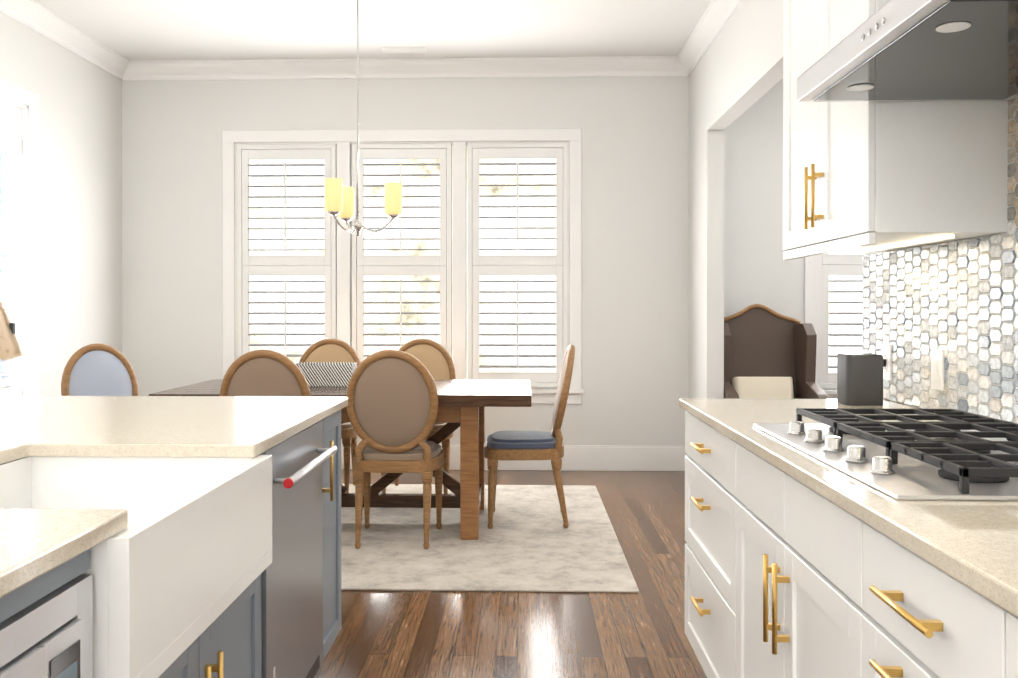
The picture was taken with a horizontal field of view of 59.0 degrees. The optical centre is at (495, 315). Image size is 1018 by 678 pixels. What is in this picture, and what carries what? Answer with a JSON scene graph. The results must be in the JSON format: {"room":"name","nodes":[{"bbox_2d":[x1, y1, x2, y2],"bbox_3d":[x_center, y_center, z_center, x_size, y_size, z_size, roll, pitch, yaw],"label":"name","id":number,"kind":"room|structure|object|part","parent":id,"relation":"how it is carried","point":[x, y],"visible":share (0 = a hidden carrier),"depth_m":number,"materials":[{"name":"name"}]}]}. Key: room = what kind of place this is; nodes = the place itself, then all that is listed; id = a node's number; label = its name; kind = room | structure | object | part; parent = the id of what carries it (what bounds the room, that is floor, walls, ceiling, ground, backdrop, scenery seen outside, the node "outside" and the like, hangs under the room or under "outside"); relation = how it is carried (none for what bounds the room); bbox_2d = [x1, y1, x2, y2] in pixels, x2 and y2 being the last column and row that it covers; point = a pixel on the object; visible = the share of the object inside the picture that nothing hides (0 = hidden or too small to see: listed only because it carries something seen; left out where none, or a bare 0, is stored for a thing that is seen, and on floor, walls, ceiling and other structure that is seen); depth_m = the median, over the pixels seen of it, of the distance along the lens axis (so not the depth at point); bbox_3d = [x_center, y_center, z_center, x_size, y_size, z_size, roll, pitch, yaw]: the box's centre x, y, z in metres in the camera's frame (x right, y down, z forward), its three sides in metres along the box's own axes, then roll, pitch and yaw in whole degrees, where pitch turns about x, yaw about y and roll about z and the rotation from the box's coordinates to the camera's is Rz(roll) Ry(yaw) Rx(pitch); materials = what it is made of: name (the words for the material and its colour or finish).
{"room":"kitchen","nodes":[
{"label":"kitchen","id":0,"kind":"room"},
{"bbox_2d":[0,11,122,395],"bbox_3d":[-3.084,-0.344,2.273,0.115,3.120,9.595,0,0,2],"label":"wall","id":1,"kind":"structure","parent":0,"point":[80,202],"depth_m":6.18,"materials":[{"name":"white paint"}]},
{"bbox_2d":[0,79,39,395],"bbox_3d":[-2.978,-0.100,5.235,0.149,2.590,0.990,0,0,2],"label":"window","id":2,"kind":"structure","parent":1,"relation":"attached to","point":[19,241],"depth_m":5.60,"materials":[{"name":"white"}]},
{"bbox_2d":[0,0,131,79],"bbox_3d":[-2.979,-1.841,2.201,0.100,0.125,9.480,0,0,2],"label":"crown molding","id":3,"kind":"structure","parent":1,"relation":"attached to","point":[55,28],"depth_m":6.00,"materials":[{"name":"white"}]},
{"bbox_2d":[34,0,711,60],"bbox_3d":[-1.180,-1.953,2.146,11.940,0.100,9.710,0,0,2],"label":"ceiling","id":4,"kind":"structure","parent":0,"point":[132,30],"depth_m":6.03,"materials":[{"name":"white paint"}]},
{"bbox_2d":[324,0,401,235],"bbox_3d":[-0.722,-1.184,5.039,0.400,1.480,0.446,0,0,2],"label":"chandelier","id":5,"kind":"object","parent":4,"relation":"hanging from","point":[339,199],"visible":1,"depth_m":5.01,"materials":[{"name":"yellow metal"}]},
{"bbox_2d":[381,47,426,52],"bbox_3d":[-0.666,-1.928,6.542,0.320,0.012,0.120,0,0,2],"label":"ceiling vent","id":6,"kind":"object","parent":4,"relation":"in","point":[403,49],"visible":1,"depth_m":6.52,"materials":[{"name":"white"}]},
{"bbox_2d":[122,76,803,445],"bbox_3d":[0.968,-0.377,6.892,7.935,3.120,0.115,0,0,2],"label":"wall","id":7,"kind":"structure","parent":0,"point":[634,244],"depth_m":6.84,"materials":[{"name":"white paint"}]},
{"bbox_2d":[223,129,583,403],"bbox_3d":[-0.720,-0.372,6.918,2.790,2.090,0.165,0,0,2],"label":"window","id":8,"kind":"structure","parent":7,"relation":"in","point":[344,265],"depth_m":6.89,"materials":[{"name":"white wood"}]},
{"bbox_2d":[132,56,675,79],"bbox_3d":[-0.707,-1.874,6.824,4.140,0.125,0.100,0,0,2],"label":"crown molding","id":9,"kind":"structure","parent":7,"relation":"attached to","point":[609,66],"depth_m":6.82,"materials":[{"name":"white"}]},
{"bbox_2d":[341,444,684,470],"bbox_3d":[-0.711,1.087,6.886,4.350,0.192,0.019,0,0,2],"label":"baseboard","id":10,"kind":"structure","parent":7,"relation":"attached to","point":[614,458],"depth_m":6.83,"materials":[{"name":"white"}]},
{"bbox_2d":[804,253,863,398],"bbox_3d":[2.819,-0.371,6.810,1.010,2.090,0.165,0,0,2],"label":"window","id":11,"kind":"structure","parent":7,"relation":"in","point":[819,269],"depth_m":6.80,"materials":[{"name":"white wood"}]},
{"bbox_2d":[316,469,706,677],"bbox_3d":[-1.180,1.267,2.169,11.940,0.100,9.710,0,0,2],"label":"floor","id":12,"kind":"structure","parent":0,"point":[440,634],"depth_m":3.54,"materials":[{"name":"brown wood"}]},
{"bbox_2d":[341,484,638,592],"bbox_3d":[-1.015,1.190,5.110,3.350,0.010,2.330,0,0,2],"label":"rug","id":13,"kind":"object","parent":12,"relation":"on","point":[528,542],"visible":0.49,"depth_m":4.58,"materials":[{"name":"beige carpet"}]},
{"bbox_2d":[61,343,138,395],"bbox_3d":[-2.165,0.676,5.174,0.524,1.016,0.478,0,1,37],"label":"chair","id":14,"kind":"object","parent":13,"relation":"on","point":[96,369],"visible":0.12,"depth_m":5.28,"materials":[{"name":"brown wood"}]},
{"bbox_2d":[220,349,310,395],"bbox_3d":[-1.170,0.678,4.793,0.478,1.016,0.524,0,0,2],"label":"chair","id":15,"kind":"object","parent":13,"relation":"on","point":[262,372],"visible":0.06,"depth_m":4.55,"materials":[{"name":"beige fabric"}]},
{"bbox_2d":[299,338,360,492],"bbox_3d":[-1.153,0.670,6.018,0.478,1.016,0.524,0,0,2],"label":"chair","id":16,"kind":"object","parent":13,"relation":"on","point":[330,350],"visible":0.29,"depth_m":6.21,"materials":[{"name":"beige fabric"}]},
{"bbox_2d":[148,379,531,539],"bbox_3d":[-0.798,0.796,5.165,2.000,0.775,0.998,0,0,2],"label":"dining table","id":17,"kind":"object","parent":13,"relation":"on","point":[462,404],"visible":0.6,"depth_m":4.79,"materials":[{"name":"brown wood"}]},
{"bbox_2d":[295,362,356,386],"bbox_3d":[-0.987,0.343,5.218,0.340,0.130,0.150,0,0,2],"label":"centerpiece","id":18,"kind":"object","parent":17,"relation":"on","point":[327,374],"visible":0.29,"depth_m":5.14,"materials":[{"name":"beige wicker"}]},
{"bbox_2d":[346,349,443,548],"bbox_3d":[-0.520,0.678,4.774,0.478,1.016,0.524,0,0,2],"label":"chair","id":19,"kind":"object","parent":13,"relation":"on","point":[392,406],"visible":1,"depth_m":4.58,"materials":[{"name":"beige fabric"}]},
{"bbox_2d":[381,338,455,493],"bbox_3d":[-0.513,0.670,5.998,0.478,1.016,0.524,0,0,2],"label":"chair","id":20,"kind":"object","parent":13,"relation":"on","point":[434,358],"visible":0.29,"depth_m":6.18,"materials":[{"name":"brown wood"}]},
{"bbox_2d":[483,345,574,528],"bbox_3d":[0.195,0.676,5.184,0.524,1.016,0.478,0,0,2],"label":"chair","id":21,"kind":"object","parent":13,"relation":"on","point":[521,445],"visible":1,"depth_m":4.99,"materials":[{"name":"brown wood"}]},
{"bbox_2d":[724,304,828,398],"bbox_3d":[1.897,0.553,6.283,0.660,1.272,0.782,0,0,2],"label":"armchair","id":22,"kind":"object","parent":12,"relation":"on","point":[769,353],"visible":0.56,"depth_m":6.49,"materials":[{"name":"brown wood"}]},
{"bbox_3d":[-1.177,0.774,1.910,1.160,0.889,2.530,0,0,2],"label":"kitchen island","id":23,"kind":"object","parent":12,"relation":"on","visible":0},
{"bbox_2d":[0,574,92,677],"bbox_3d":[-0.608,0.630,0.985,0.032,0.490,0.693,0,0,2],"label":"microwave","id":24,"kind":"object","parent":23,"relation":"attached to","point":[49,635],"visible":0.94,"depth_m":1.21,"materials":[{"name":"silver metal"}]},
{"bbox_2d":[0,410,340,677],"bbox_3d":[-0.588,0.724,1.891,0.019,0.770,2.523,0,0,2],"label":"base cabinet","id":25,"kind":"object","parent":23,"relation":"attached to","point":[233,631],"depth_m":2.08,"materials":[{"name":"grey wood"}]},
{"bbox_2d":[0,396,347,597],"bbox_3d":[-1.297,0.314,1.910,1.480,0.030,2.630,0,0,2],"label":"island countertop","id":26,"kind":"structure","parent":23,"relation":"on","point":[35,543],"depth_m":2.22,"materials":[{"name":"stone"}]},
{"bbox_2d":[0,299,23,360],"bbox_3d":[-1.079,0.086,1.767,0.303,0.426,0.058,0,0,2],"label":"faucet","id":27,"kind":"object","parent":26,"relation":"on","point":[10,347],"visible":1,"depth_m":1.75,"materials":[{"name":"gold metal"}]},
{"bbox_2d":[0,455,271,677],"bbox_3d":[-0.832,0.458,1.742,0.590,0.254,0.770,0,0,2],"label":"farmhouse sink","id":28,"kind":"object","parent":26,"relation":"in","point":[180,563],"visible":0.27,"depth_m":1.72,"materials":[{"name":"white ceramic"}]},
{"bbox_2d":[205,440,332,677],"bbox_3d":[-0.548,0.631,2.290,0.035,0.460,1.132,0,0,2],"label":"handle","id":29,"kind":"object","parent":23,"relation":"attached to","point":[210,668],"visible":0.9,"depth_m":1.80,"materials":[{"name":"gold metal"}]},
{"bbox_2d":[260,420,337,677],"bbox_3d":[-0.535,0.715,2.503,0.086,0.769,0.616,0,0,2],"label":"dishwasher","id":30,"kind":"object","parent":23,"relation":"attached to","point":[292,609],"visible":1,"depth_m":2.48,"materials":[{"name":"silver metal"}]},
{"bbox_3d":[0.946,0.781,0.935,0.674,0.889,4.350,0,0,2],"label":"cabinet","id":31,"kind":"object","parent":12,"relation":"on","visible":0},
{"bbox_2d":[690,442,942,677],"bbox_3d":[0.569,0.660,0.860,0.036,0.494,3.929,0,0,2],"label":"handle","id":32,"kind":"object","parent":31,"relation":"attached to","point":[925,627],"visible":1,"depth_m":1.89,"materials":[{"name":"gold metal"}]},
{"bbox_2d":[679,398,1017,617],"bbox_3d":[0.929,0.321,0.942,0.709,0.030,4.370,0,0,2],"label":"countertop","id":33,"kind":"structure","parent":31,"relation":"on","point":[972,544],"depth_m":1.41,"materials":[{"name":"stone"}]},
{"bbox_2d":[837,353,882,405],"bbox_3d":[1.196,0.209,2.949,0.120,0.163,0.120,0,0,2],"label":"toaster","id":34,"kind":"object","parent":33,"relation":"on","point":[859,379],"visible":1,"depth_m":2.89,"materials":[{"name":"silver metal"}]},
{"bbox_2d":[753,408,1017,500],"bbox_3d":[0.934,0.273,1.917,0.530,0.050,0.920,0,0,2],"label":"gas cooktop","id":35,"kind":"object","parent":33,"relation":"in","point":[958,455],"visible":1,"depth_m":1.78,"materials":[{"name":"silver metal"}]},
{"bbox_2d":[685,411,1017,677],"bbox_3d":[0.599,0.731,0.944,0.019,0.770,4.343,0,0,2],"label":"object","id":36,"kind":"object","parent":31,"relation":"attached to","point":[836,618],"depth_m":1.80,"materials":[{"name":"white"}]},
{"bbox_2d":[688,0,1006,408],"bbox_3d":[1.377,-0.343,2.079,0.115,3.120,9.480,0,0,2],"label":"wall","id":37,"kind":"structure","parent":0,"point":[736,73],"depth_m":6.13,"materials":[{"name":"white paint"}]},
{"bbox_2d":[676,0,741,75],"bbox_3d":[1.269,-1.840,2.072,0.100,0.125,9.480,0,0,2],"label":"crown molding","id":38,"kind":"structure","parent":37,"relation":"attached to","point":[718,12],"depth_m":5.96,"materials":[{"name":"white"}]},
{"bbox_2d":[783,0,1008,259],"bbox_3d":[1.086,-0.762,0.919,0.394,1.175,4.348,0,0,2],"label":"upper cabinet","id":39,"kind":"object","parent":37,"relation":"attached to","point":[897,171],"depth_m":2.33,"materials":[{"name":"white wood"}]},
{"bbox_3d":[0.909,-0.345,0.980,0.035,0.190,3.550,0,0,2],"label":"cabinet handle","id":40,"kind":"part","parent":39,"relation":"part of","materials":[{"name":"gold metal"}]},
{"bbox_2d":[849,234,953,253],"bbox_3d":[1.151,-0.198,0.997,0.030,0.010,4.100,0,0,2],"label":"under-cabinet light","id":41,"kind":"object","parent":39,"relation":"attached to","point":[912,242],"visible":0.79,"depth_m":2.61,"materials":[{"name":"beige plastic"}]},
{"bbox_2d":[797,0,1017,101],"bbox_3d":[1.033,-1.220,1.904,0.544,1.361,0.800,0,0,2],"label":"range hood","id":42,"kind":"object","parent":37,"relation":"attached to","point":[928,50],"visible":1,"depth_m":1.91,"materials":[{"name":"silver metal"}]},
{"bbox_2d":[862,97,1017,423],"bbox_3d":[1.283,-0.245,1.023,0.008,1.099,4.560,0,0,2],"label":"tile backsplash","id":43,"kind":"structure","parent":37,"relation":"attached to","point":[956,302],"depth_m":2.59,"materials":[{"name":"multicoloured tile"}]},
{"bbox_2d":[881,344,891,380],"bbox_3d":[1.335,0.160,3.074,0.008,0.120,0.075,0,0,2],"label":"outlet","id":44,"kind":"object","parent":43,"relation":"attached to","point":[886,350],"depth_m":3.06,"materials":[{"name":"white plastic"}]},
{"bbox_2d":[931,349,943,390],"bbox_3d":[1.323,0.163,2.696,0.011,0.120,0.075,0,0,2],"label":"outlet","id":45,"kind":"object","parent":43,"relation":"attached to","point":[937,369],"depth_m":2.68,"materials":[{"name":"white plastic"}]},
{"label":"outside","id":46,"kind":"structure","parent":0,"visible":0},
{"bbox_2d":[0,146,864,379],"bbox_3d":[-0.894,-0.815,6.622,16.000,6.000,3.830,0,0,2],"label":"window shutters","id":47,"kind":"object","parent":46,"point":[433,244],"depth_m":8.48,"materials":[{"name":"white wood"}]}
]}

